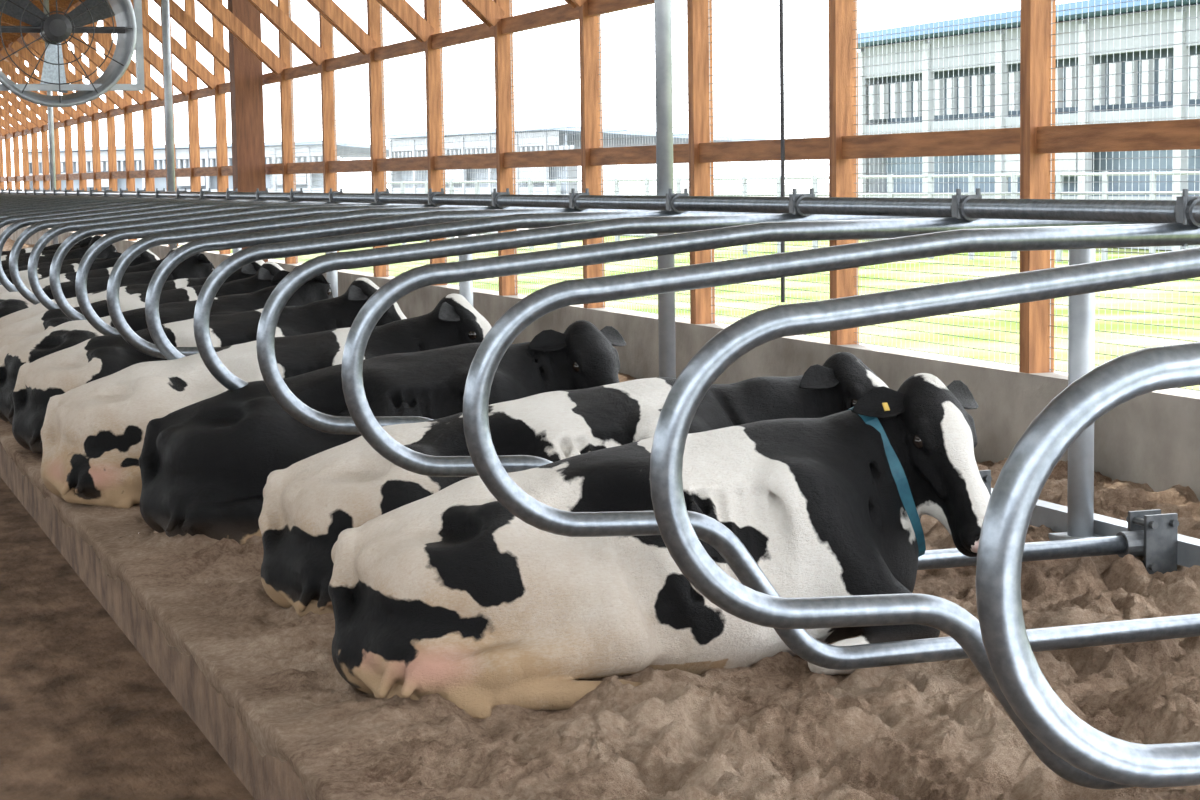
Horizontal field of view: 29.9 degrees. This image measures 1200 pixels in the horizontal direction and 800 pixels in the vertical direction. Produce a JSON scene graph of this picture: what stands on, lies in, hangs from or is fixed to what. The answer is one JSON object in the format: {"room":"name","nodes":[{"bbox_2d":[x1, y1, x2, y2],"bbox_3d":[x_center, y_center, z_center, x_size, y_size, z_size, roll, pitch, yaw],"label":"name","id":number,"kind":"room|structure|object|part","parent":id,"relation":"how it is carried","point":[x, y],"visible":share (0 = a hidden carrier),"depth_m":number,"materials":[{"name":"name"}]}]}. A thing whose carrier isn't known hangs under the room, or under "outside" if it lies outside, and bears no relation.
{"room":"farm building","nodes":[
{"label":"farm building","id":0,"kind":"room"},
{"bbox_2d":[0,1,110,61],"bbox_3d":[-5.298,-5.975,29.577,0.180,0.300,68.000,-3,6,-20],"label":"timber header","id":1,"kind":"object","parent":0,"point":[35,35],"visible":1,"depth_m":48.90,"materials":[{"name":"brown wood"}]},
{"bbox_2d":[0,0,144,107],"bbox_3d":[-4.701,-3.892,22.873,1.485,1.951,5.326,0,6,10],"label":"ventilation fan","id":2,"kind":"object","parent":1,"relation":"attached to","point":[54,29],"visible":1,"depth_m":20.83,"materials":[{"name":"grey metal"}]},
{"bbox_3d":[-5.022,-3.421,20.753,1.320,0.260,0.380,-3,6,-20],"label":"motor","id":3,"kind":"part","parent":2,"relation":"part of","materials":[{"name":"metal"}]},
{"bbox_2d":[265,0,1199,392],"bbox_3d":[-0.238,-2.158,16.288,0.004,2.910,21.001,-3,6,-20],"label":"mesh panel","id":4,"kind":"object","parent":1,"relation":"attached to","point":[298,94],"visible":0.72,"depth_m":13.26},
{"bbox_2d":[0,0,111,65],"bbox_3d":[-8.513,-6.998,26.919,9.105,2.958,63.292,-3,6,-20],"label":"roof","id":5,"kind":"structure","parent":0,"point":[6,20],"depth_m":46.55,"materials":[{"name":"brown wood"}]},
{"bbox_2d":[779,0,784,301],"bbox_3d":[0.981,-2.579,12.210,0.024,4.100,0.038,2,6,25],"label":"hanging cable","id":6,"kind":"object","parent":5,"relation":"hanging from","point":[781,30],"visible":0.76,"depth_m":12.31,"materials":[{"name":"metal"}]},
{"bbox_2d":[0,477,254,799],"bbox_3d":[-13.946,-0.778,26.887,10.208,0.150,72.000,-3,6,-20],"label":"floor","id":7,"kind":"structure","parent":0,"point":[84,715],"depth_m":6.98,"materials":[{"name":"concrete"}]},
{"bbox_2d":[0,445,308,799],"bbox_3d":[-8.821,-1.056,27.676,0.180,0.335,66.000,-3,6,-20],"label":"curb","id":8,"kind":"object","parent":7,"relation":"on","point":[266,777],"depth_m":7.16,"materials":[{"name":"concrete"}]},
{"bbox_2d":[0,238,1199,799],"bbox_3d":[-7.465,-1.506,29.736,4.230,0.302,57.000,-3,6,-20],"label":"bedding","id":9,"kind":"object","parent":7,"relation":"on","point":[774,727],"visible":0.31,"depth_m":5.58,"materials":[{"name":"brown sand"}]},
{"bbox_2d":[0,188,21,194],"bbox_3d":[-9.494,-2.579,34.344,2.798,1.282,0.150,-3,6,-20],"label":"divider","id":10,"kind":"object","parent":9,"relation":"on","point":[17,190],"visible":0.13,"depth_m":34.46,"materials":[{"name":"metal"}]},
{"bbox_2d":[5,188,49,195],"bbox_3d":[-8.236,-2.257,30.922,2.798,1.282,0.150,-3,6,-20],"label":"divider","id":11,"kind":"object","parent":9,"relation":"on","point":[44,190],"visible":0.19,"depth_m":30.98,"materials":[{"name":"metal"}]},
{"bbox_2d":[0,188,60,197],"bbox_3d":[-7.817,-2.149,29.782,2.798,1.282,0.150,-3,6,-20],"label":"divider","id":12,"kind":"object","parent":9,"relation":"on","point":[54,190],"visible":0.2,"depth_m":29.88,"materials":[{"name":"metal"}]},
{"bbox_2d":[0,188,71,198],"bbox_3d":[-7.397,-2.042,28.641,2.798,1.282,0.150,-3,6,-20],"label":"divider","id":13,"kind":"object","parent":9,"relation":"on","point":[65,190],"visible":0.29,"depth_m":28.62,"materials":[{"name":"metal"}]},
{"bbox_2d":[1,240,81,255],"bbox_3d":[-6.282,-1.301,23.677,2.156,0.874,1.068,-4,6,-25],"label":"cow","id":14,"kind":"object","parent":9,"relation":"on","point":[55,246],"visible":0.04,"depth_m":23.75},
{"bbox_2d":[0,188,83,200],"bbox_3d":[-6.978,-1.935,27.501,2.798,1.282,0.150,-3,6,-20],"label":"divider","id":15,"kind":"object","parent":9,"relation":"on","point":[77,190],"visible":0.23,"depth_m":27.47,"materials":[{"name":"metal"}]},
{"bbox_2d":[1,236,93,260],"bbox_3d":[-5.862,-1.197,22.559,2.173,0.878,1.067,-4,6,-25],"label":"cow","id":16,"kind":"object","parent":9,"relation":"on","point":[44,252],"visible":0.03,"depth_m":22.59},
{"bbox_2d":[0,188,97,201],"bbox_3d":[-6.559,-1.827,26.360,2.798,1.282,0.150,-3,6,-20],"label":"divider","id":17,"kind":"object","parent":9,"relation":"on","point":[90,188],"visible":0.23,"depth_m":26.28,"materials":[{"name":"metal"}]},
{"bbox_2d":[43,0,57,244],"bbox_3d":[-8.913,-4.527,36.514,0.140,4.950,0.140,-3,6,-20],"label":"pipe","id":18,"kind":"object","parent":9,"relation":"on","point":[45,2],"visible":0.35,"depth_m":36.52,"materials":[{"name":"grey metal"}]},
{"bbox_2d":[0,188,111,203],"bbox_3d":[-6.139,-1.720,25.220,2.798,1.282,0.150,-3,6,-20],"label":"divider","id":19,"kind":"object","parent":9,"relation":"on","point":[105,190],"visible":0.19,"depth_m":25.12,"materials":[{"name":"metal"}]},
{"bbox_2d":[1,235,116,270],"bbox_3d":[-5.504,-1.098,21.425,2.148,0.895,1.071,-3,6,-22],"label":"cow","id":20,"kind":"object","parent":9,"relation":"on","point":[85,244],"visible":0.12,"depth_m":21.56},
{"bbox_2d":[4,252,121,273],"bbox_3d":[-4.973,-0.931,20.106,2.034,0.808,1.067,-3,6,-20],"label":"cow","id":21,"kind":"object","parent":9,"relation":"on","point":[113,254],"visible":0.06,"depth_m":20.16},
{"bbox_2d":[0,188,127,205],"bbox_3d":[-5.720,-1.612,24.079,2.798,1.282,0.150,-3,6,-20],"label":"divider","id":22,"kind":"object","parent":9,"relation":"on","point":[120,190],"visible":0.19,"depth_m":23.96,"materials":[{"name":"metal"}]},
{"bbox_2d":[0,188,147,208],"bbox_3d":[-5.300,-1.505,22.938,2.798,1.282,0.150,-3,6,-20],"label":"divider","id":23,"kind":"object","parent":9,"relation":"on","point":[137,190],"visible":0.17,"depth_m":22.80,"materials":[{"name":"metal"}]},
{"bbox_2d":[5,249,159,283],"bbox_3d":[-4.649,-0.858,18.972,2.173,0.878,1.067,-4,6,-25],"label":"cow","id":24,"kind":"object","parent":9,"relation":"on","point":[146,256],"visible":0.07,"depth_m":19.02},
{"bbox_2d":[0,188,164,210],"bbox_3d":[-4.881,-1.397,21.798,2.798,1.282,0.150,-3,6,-20],"label":"divider","id":25,"kind":"object","parent":9,"relation":"on","point":[157,191],"visible":0.15,"depth_m":21.63,"materials":[{"name":"metal"}]},
{"bbox_2d":[0,248,176,293],"bbox_3d":[-4.132,-0.750,17.826,2.156,0.874,1.068,-4,6,-27],"label":"cow","id":26,"kind":"object","parent":9,"relation":"on","point":[70,276],"visible":0.06,"depth_m":17.81},
{"bbox_2d":[0,188,187,213],"bbox_3d":[-4.462,-1.290,20.657,2.798,1.282,0.150,-3,6,-20],"label":"divider","id":27,"kind":"object","parent":9,"relation":"on","point":[178,191],"visible":0.15,"depth_m":20.49,"materials":[{"name":"metal"}]},
{"bbox_2d":[0,253,214,317],"bbox_3d":[-3.740,-0.646,16.628,2.148,0.895,1.071,-3,6,-20],"label":"cow","id":28,"kind":"object","parent":9,"relation":"on","point":[198,265],"visible":0.13,"depth_m":16.62},
{"bbox_2d":[0,188,214,219],"bbox_3d":[-4.042,-1.183,19.517,2.798,1.282,0.150,-3,6,-20],"label":"divider","id":29,"kind":"object","parent":9,"relation":"on","point":[2,216],"visible":0.18,"depth_m":19.32,"materials":[{"name":"metal"}]},
{"bbox_2d":[0,188,237,284],"bbox_3d":[-3.623,-1.075,18.376,2.798,1.282,0.150,-3,6,-20],"label":"divider","id":30,"kind":"object","parent":9,"relation":"on","point":[5,221],"visible":0.23,"depth_m":18.13,"materials":[{"name":"metal"}]},
{"bbox_2d":[0,260,264,328],"bbox_3d":[-3.156,-0.529,15.465,2.156,0.874,1.068,-3,6,-24],"label":"cow","id":31,"kind":"object","parent":9,"relation":"on","point":[249,270],"visible":0.1,"depth_m":15.39},
{"bbox_2d":[0,188,267,291],"bbox_3d":[-3.203,-0.968,17.235,2.798,1.282,0.150,-3,6,-20],"label":"divider","id":32,"kind":"object","parent":9,"relation":"on","point":[19,224],"visible":0.37,"depth_m":16.87,"materials":[{"name":"metal"}]},
{"bbox_2d":[0,261,283,348],"bbox_3d":[-2.848,-0.425,14.361,2.173,0.878,1.067,-4,6,-27],"label":"cow","id":33,"kind":"object","parent":9,"relation":"on","point":[49,319],"visible":0.13,"depth_m":14.23},
{"bbox_2d":[9,188,306,304],"bbox_3d":[-2.784,-0.860,16.095,2.798,1.282,0.150,-3,6,-20],"label":"divider","id":34,"kind":"object","parent":9,"relation":"on","point":[31,230],"visible":0.39,"depth_m":15.67,"materials":[{"name":"metal"}]},
{"bbox_2d":[0,265,333,424],"bbox_3d":[-2.434,-0.312,13.075,2.148,0.895,1.071,-3,6,-20],"label":"cow","id":35,"kind":"object","parent":9,"relation":"on","point":[29,349],"visible":0.22,"depth_m":12.89},
{"bbox_2d":[161,0,176,249],"bbox_3d":[-4.925,-3.505,25.669,0.140,4.950,0.140,-3,6,-20],"label":"pipe","id":36,"kind":"object","parent":9,"relation":"on","point":[164,3],"visible":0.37,"depth_m":25.64,"materials":[{"name":"grey metal"}]},
{"bbox_2d":[28,188,347,309],"bbox_3d":[-2.365,-0.753,14.954,2.798,1.282,0.150,-3,6,-20],"label":"divider","id":37,"kind":"object","parent":9,"relation":"on","point":[60,229],"visible":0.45,"depth_m":14.55,"materials":[{"name":"metal"}]},
{"bbox_2d":[12,277,406,453],"bbox_3d":[-1.984,-0.181,11.780,2.173,0.878,1.067,-4,6,-25],"label":"cow","id":38,"kind":"object","parent":9,"relation":"on","point":[59,372],"visible":0.27,"depth_m":11.54},
{"bbox_2d":[49,188,415,320],"bbox_3d":[-1.945,-0.645,13.813,2.798,1.282,0.150,-3,6,-20],"label":"divider","id":39,"kind":"object","parent":9,"relation":"on","point":[69,242],"visible":0.43,"depth_m":13.42,"materials":[{"name":"metal"}]},
{"bbox_2d":[232,248,241,253],"bbox_3d":[-3.560,-1.331,22.097,0.160,1.290,0.160,-3,6,-20],"label":"support post","id":40,"kind":"object","parent":9,"relation":"on","point":[236,249],"visible":0.02,"depth_m":22.04,"materials":[{"name":"silver metal"}]},
{"bbox_2d":[40,293,491,508],"bbox_3d":[-1.412,-0.013,10.027,2.156,0.874,1.068,-4,6,-25],"label":"cow","id":41,"kind":"object","parent":9,"relation":"on","point":[93,432],"visible":0.39,"depth_m":9.70},
{"bbox_2d":[75,188,466,334],"bbox_3d":[-1.526,-0.538,12.673,2.798,1.282,0.150,-3,6,-20],"label":"divider","id":42,"kind":"object","parent":9,"relation":"on","point":[108,239],"visible":0.38,"depth_m":12.30,"materials":[{"name":"metal"}]},
{"bbox_2d":[107,188,545,358],"bbox_3d":[-1.106,-0.431,11.532,2.798,1.282,0.150,-3,6,-20],"label":"divider","id":43,"kind":"object","parent":9,"relation":"on","point":[166,238],"visible":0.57,"depth_m":11.17,"materials":[{"name":"metal"}]},
{"bbox_2d":[326,251,337,297],"bbox_3d":[-2.185,-0.978,18.357,0.160,1.290,0.160,-3,6,-20],"label":"support post","id":44,"kind":"object","parent":9,"relation":"on","point":[332,276],"visible":0.23,"depth_m":18.32,"materials":[{"name":"silver metal"}]},
{"bbox_2d":[139,320,625,544],"bbox_3d":[-0.818,0.119,8.951,2.034,0.808,1.067,-3,6,-20],"label":"cow","id":45,"kind":"object","parent":9,"relation":"on","point":[205,465],"visible":0.44,"depth_m":8.67},
{"bbox_2d":[145,188,649,359],"bbox_3d":[-0.687,-0.323,10.392,2.798,1.282,0.150,-3,6,-20],"label":"divider","id":46,"kind":"object","parent":9,"relation":"on","point":[187,250],"visible":0.44,"depth_m":10.07,"materials":[{"name":"metal"}]},
{"bbox_2d":[458,235,472,305],"bbox_3d":[-0.879,-0.644,14.805,0.160,1.290,0.160,-3,6,-20],"label":"support post","id":47,"kind":"object","parent":9,"relation":"on","point":[466,287],"visible":0.1,"depth_m":14.76,"materials":[{"name":"silver metal"}]},
{"bbox_2d":[193,188,775,389],"bbox_3d":[-0.268,-0.216,9.251,2.798,1.282,0.150,-3,6,-20],"label":"divider","id":48,"kind":"object","parent":9,"relation":"on","point":[241,258],"visible":0.52,"depth_m":8.94,"materials":[{"name":"metal"}]},
{"bbox_2d":[258,352,888,617],"bbox_3d":[-0.020,0.268,7.470,2.280,0.779,1.049,-4,6,-25],"label":"cow","id":49,"kind":"object","parent":9,"relation":"on","point":[307,504],"visible":0.35,"depth_m":7.20},
{"bbox_2d":[256,188,991,495],"bbox_3d":[0.152,-0.108,8.111,2.798,1.282,0.150,-3,6,-20],"label":"divider","id":50,"kind":"object","parent":9,"relation":"on","point":[272,310],"visible":0.6,"depth_m":7.79,"materials":[{"name":"metal"}]},
{"bbox_2d":[0,190,1199,222],"bbox_3d":[-4.142,-1.966,21.556,0.062,0.062,40.500,-3,6,-20],"label":"rail","id":51,"kind":"object","parent":50,"relation":"attached to","point":[1146,211],"visible":1,"depth_m":8.21,"materials":[{"name":"metal"}]},
{"bbox_2d":[328,373,989,718],"bbox_3d":[0.207,0.367,6.237,1.961,0.815,1.020,-3,6,-20],"label":"cow","id":52,"kind":"object","parent":9,"relation":"on","point":[449,593],"visible":0.8,"depth_m":5.98},
{"bbox_2d":[654,0,675,378],"bbox_3d":[0.317,-2.163,11.411,0.140,4.950,0.140,-3,6,-20],"label":"pipe","id":53,"kind":"object","parent":9,"relation":"on","point":[662,9],"visible":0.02,"depth_m":11.47,"materials":[{"name":"silver metal"}]},
{"bbox_2d":[341,188,1178,573],"bbox_3d":[0.571,-0.001,6.970,2.798,1.282,0.150,-3,6,-20],"label":"divider","id":54,"kind":"object","parent":9,"relation":"on","point":[1151,534],"visible":0.69,"depth_m":6.78,"materials":[{"name":"metal"}]},
{"bbox_2d":[463,189,1199,669],"bbox_3d":[0.991,0.106,5.829,2.798,1.282,0.150,-3,6,-20],"label":"divider","id":55,"kind":"object","parent":9,"relation":"on","point":[1186,231],"visible":0.94,"depth_m":5.61,"materials":[{"name":"metal"}]},
{"bbox_2d":[650,247,1199,789],"bbox_3d":[1.410,0.214,4.689,2.798,1.282,0.150,-3,6,-20],"label":"divider","id":56,"kind":"object","parent":9,"relation":"on","point":[681,404],"visible":0.88,"depth_m":4.31,"materials":[{"name":"metal"}]},
{"bbox_2d":[1048,248,1104,540],"bbox_3d":[1.679,0.011,7.849,0.160,1.290,0.160,-3,6,-20],"label":"support post","id":57,"kind":"object","parent":9,"relation":"on","point":[1081,328],"visible":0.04,"depth_m":7.82,"materials":[{"name":"silver metal"}]},
{"bbox_2d":[975,341,1199,787],"bbox_3d":[1.829,0.321,3.548,2.798,1.282,0.150,-3,6,-20],"label":"divider","id":58,"kind":"object","parent":9,"relation":"on","point":[1018,487],"visible":1,"depth_m":3.07,"materials":[{"name":"metal"}]},
{"bbox_2d":[991,488,1199,567],"bbox_3d":[-3.374,-0.861,21.942,0.080,0.080,40.500,-3,6,-20],"label":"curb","id":59,"kind":"object","parent":9,"relation":"on","point":[1053,516],"visible":0.02,"depth_m":7.89,"materials":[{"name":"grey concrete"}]},
{"bbox_2d":[0,0,653,139],"bbox_3d":[-5.967,-4.230,31.635,0.040,0.120,62.000,-3,6,-20],"label":"wooden beam","id":60,"kind":"structure","parent":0,"point":[563,13],"depth_m":19.73,"materials":[{"name":"brown wood"}]},
{"bbox_2d":[0,223,1199,500],"bbox_3d":[-4.869,-1.404,29.096,0.200,0.986,70.000,-3,6,-20],"label":"wall","id":61,"kind":"structure","parent":0,"point":[1152,438],"depth_m":10.93,"materials":[{"name":"concrete"}]},
{"bbox_2d":[0,94,4,189],"bbox_3d":[-15.641,-6.467,56.052,1.463,4.064,0.160,-3,6,-20],"label":"timber post","id":62,"kind":"object","parent":61,"relation":"on","point":[1,141],"depth_m":56.30,"materials":[{"name":"brown wood"}]},
{"bbox_2d":[0,62,11,189],"bbox_3d":[-14.961,-6.293,54.204,1.463,4.064,0.160,-3,6,-20],"label":"timber post","id":63,"kind":"object","parent":61,"relation":"on","point":[3,132],"depth_m":54.44,"materials":[{"name":"brown wood"}]},
{"bbox_2d":[0,63,20,189],"bbox_3d":[-14.282,-6.119,52.357,1.463,4.064,0.160,-3,6,-20],"label":"timber post","id":64,"kind":"object","parent":61,"relation":"on","point":[10,129],"depth_m":52.57,"materials":[{"name":"brown wood"}]},
{"bbox_2d":[0,54,29,189],"bbox_3d":[-13.603,-5.945,50.510,1.463,4.064,0.160,-3,6,-20],"label":"timber post","id":65,"kind":"object","parent":61,"relation":"on","point":[19,127],"depth_m":50.70,"materials":[{"name":"brown wood"}]},
{"bbox_2d":[0,48,38,189],"bbox_3d":[-12.924,-5.771,48.662,1.463,4.064,0.160,-3,6,-20],"label":"timber post","id":66,"kind":"object","parent":61,"relation":"on","point":[28,125],"depth_m":48.82,"materials":[{"name":"brown wood"}]},
{"bbox_2d":[0,42,49,189],"bbox_3d":[-12.244,-5.597,46.815,1.463,4.064,0.160,-3,6,-20],"label":"timber post","id":67,"kind":"object","parent":61,"relation":"on","point":[7,95],"depth_m":46.94,"materials":[{"name":"brown wood"}]},
{"bbox_2d":[13,91,60,189],"bbox_3d":[-11.565,-5.423,44.967,1.463,4.064,0.160,-3,6,-20],"label":"timber post","id":68,"kind":"object","parent":61,"relation":"on","point":[36,108],"depth_m":45.16,"materials":[{"name":"brown wood"}]},
{"bbox_2d":[0,39,74,231],"bbox_3d":[-10.886,-5.249,43.120,1.463,4.064,0.160,-3,6,-20],"label":"timber post","id":69,"kind":"object","parent":61,"relation":"on","point":[62,117],"depth_m":43.28,"materials":[{"name":"brown wood"}]},
{"bbox_2d":[0,33,86,190],"bbox_3d":[-10.206,-5.075,41.273,1.463,4.064,0.160,-3,6,-20],"label":"timber post","id":70,"kind":"object","parent":61,"relation":"on","point":[74,114],"depth_m":41.38,"materials":[{"name":"brown wood"}]},
{"bbox_2d":[10,22,102,235],"bbox_3d":[-9.527,-4.901,39.425,1.463,4.064,0.160,-3,6,-20],"label":"timber post","id":71,"kind":"object","parent":61,"relation":"on","point":[88,110],"depth_m":39.57,"materials":[{"name":"brown wood"}]},
{"bbox_2d":[23,21,117,190],"bbox_3d":[-8.848,-4.727,37.578,1.463,4.064,0.160,-3,6,-20],"label":"timber post","id":72,"kind":"object","parent":61,"relation":"on","point":[104,107],"depth_m":37.73,"materials":[{"name":"brown wood"}]},
{"bbox_2d":[37,33,136,240],"bbox_3d":[-8.168,-4.553,35.730,1.463,4.064,0.160,-3,6,-20],"label":"timber post","id":73,"kind":"object","parent":61,"relation":"on","point":[120,102],"depth_m":35.90,"materials":[{"name":"brown wood"}]},
{"bbox_2d":[67,0,154,190],"bbox_3d":[-7.489,-4.379,33.883,1.463,4.064,0.160,-3,6,-20],"label":"timber post","id":74,"kind":"object","parent":61,"relation":"on","point":[140,98],"depth_m":34.02,"materials":[{"name":"brown wood"}]},
{"bbox_2d":[66,6,177,246],"bbox_3d":[-6.810,-4.205,32.036,1.463,4.064,0.160,-3,6,-20],"label":"timber post","id":75,"kind":"object","parent":61,"relation":"on","point":[100,38],"depth_m":32.07,"materials":[{"name":"brown wood"}]},
{"bbox_2d":[85,0,200,191],"bbox_3d":[-6.131,-4.031,30.188,1.463,4.064,0.160,-3,6,-20],"label":"timber post","id":76,"kind":"object","parent":61,"relation":"on","point":[185,87],"depth_m":30.34,"materials":[{"name":"brown wood"}]},
{"bbox_2d":[130,0,230,253],"bbox_3d":[-5.451,-3.857,28.341,1.463,4.064,0.160,-3,6,-20],"label":"timber post","id":77,"kind":"object","parent":61,"relation":"on","point":[212,81],"depth_m":28.48,"materials":[{"name":"brown wood"}]},
{"bbox_2d":[227,0,267,262],"bbox_3d":[-4.035,-3.594,25.667,0.320,5.000,0.300,-3,6,-20],"label":"column","id":78,"kind":"structure","parent":61,"relation":"on","point":[245,69],"depth_m":25.56,"materials":[{"name":"brown wood"}]},
{"bbox_2d":[153,0,228,70],"bbox_3d":[-4.772,-3.683,26.494,1.463,4.064,0.160,-3,6,-20],"label":"brace","id":79,"kind":"object","parent":78,"relation":"attached to","point":[177,13],"depth_m":26.39,"materials":[{"name":"brown wood"}]},
{"bbox_2d":[197,0,297,263],"bbox_3d":[-4.093,-3.509,24.646,1.463,4.064,0.160,-3,6,-20],"label":"timber post","id":80,"kind":"object","parent":61,"relation":"on","point":[276,64],"depth_m":24.79,"materials":[{"name":"brown wood"}]},
{"bbox_2d":[247,0,339,253],"bbox_3d":[-3.413,-3.335,22.799,1.463,4.064,0.160,-3,6,-20],"label":"timber post","id":81,"kind":"object","parent":61,"relation":"on","point":[317,55],"depth_m":22.96,"materials":[{"name":"brown wood"}]},
{"bbox_2d":[306,0,388,276],"bbox_3d":[-2.734,-3.161,20.951,1.463,4.064,0.160,-3,6,-20],"label":"timber post","id":82,"kind":"object","parent":61,"relation":"on","point":[365,43],"depth_m":21.14,"materials":[{"name":"brown wood"}]},
{"bbox_2d":[376,0,446,284],"bbox_3d":[-2.055,-2.987,19.104,1.463,4.064,0.160,-3,6,-20],"label":"timber post","id":83,"kind":"object","parent":61,"relation":"on","point":[421,28],"depth_m":19.31,"materials":[{"name":"brown wood"}]},
{"bbox_2d":[461,0,517,295],"bbox_3d":[-1.375,-2.813,17.257,1.463,4.064,0.160,-3,6,-20],"label":"timber post","id":84,"kind":"object","parent":61,"relation":"on","point":[491,12],"depth_m":17.49,"materials":[{"name":"brown wood"}]},
{"bbox_2d":[564,0,604,307],"bbox_3d":[-0.696,-2.639,15.409,1.463,4.064,0.160,-3,6,-20],"label":"timber post","id":85,"kind":"object","parent":61,"relation":"on","point":[590,62],"depth_m":15.66,"materials":[{"name":"brown wood"}]},
{"bbox_2d":[687,0,714,323],"bbox_3d":[-0.017,-2.465,13.562,1.463,4.064,0.160,-3,6,-20],"label":"timber post","id":86,"kind":"object","parent":61,"relation":"on","point":[700,123],"depth_m":13.83,"materials":[{"name":"brown wood"}]},
{"bbox_2d":[828,0,858,344],"bbox_3d":[0.662,-2.291,11.714,1.463,4.064,0.160,-3,6,-20],"label":"timber post","id":87,"kind":"object","parent":61,"relation":"on","point":[843,182],"depth_m":11.98,"materials":[{"name":"brown wood"}]},
{"bbox_2d":[1019,0,1055,372],"bbox_3d":[1.342,-2.117,9.867,1.463,4.064,0.160,-3,6,-20],"label":"timber post","id":88,"kind":"object","parent":61,"relation":"on","point":[1037,17],"depth_m":10.16,"materials":[{"name":"brown wood"}]},
{"bbox_2d":[0,119,1199,181],"bbox_3d":[-5.951,-3.206,31.737,0.040,0.120,62.000,-3,6,-20],"label":"rail","id":89,"kind":"object","parent":88,"relation":"attached to","point":[1167,134],"depth_m":12.25,"materials":[{"name":"brown wood"}]},
{"label":"outside","id":90,"kind":"structure","parent":0,"visible":0},
{"bbox_2d":[137,184,828,244],"bbox_3d":[58.219,-19.507,205.148,269.000,0.200,253.000,-3,6,-20],"label":"gravel yard","id":91,"kind":"structure","parent":90,"point":[800,187],"depth_m":247.44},
{"bbox_2d":[12,140,388,192],"bbox_3d":[-30.493,-18.559,184.586,32.353,4.640,38.171,-3,6,-20],"label":"building","id":92,"kind":"structure","parent":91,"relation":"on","point":[207,151],"depth_m":178.01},
{"bbox_2d":[386,125,770,194],"bbox_3d":[-1.986,-14.768,142.277,18.829,4.640,27.577,-3,6,-20],"label":"building","id":93,"kind":"structure","parent":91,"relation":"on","point":[543,171],"depth_m":137.46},
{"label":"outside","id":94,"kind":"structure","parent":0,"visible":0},
{"bbox_2d":[178,233,1199,389],"bbox_3d":[86.861,-14.205,148.259,254.490,0.280,380.000,-3,6,-20],"label":"grassy ground","id":95,"kind":"structure","parent":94,"point":[1175,309],"depth_m":29.64,"materials":[{"name":"green plant"}]},
{"bbox_2d":[388,171,1199,261],"bbox_3d":[2.442,-4.057,49.344,0.112,1.670,25.394,-6,7,-40],"label":"fence","id":96,"kind":"object","parent":95,"relation":"on","point":[1058,175],"visible":0.19,"depth_m":45.26,"materials":[{"name":"white metal"}]},
{"bbox_2d":[858,0,1199,250],"bbox_3d":[19.402,-6.516,53.014,20.053,5.290,22.612,-3,6,-20],"label":"building","id":97,"kind":"structure","parent":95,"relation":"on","point":[1064,166],"depth_m":50.96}
]}

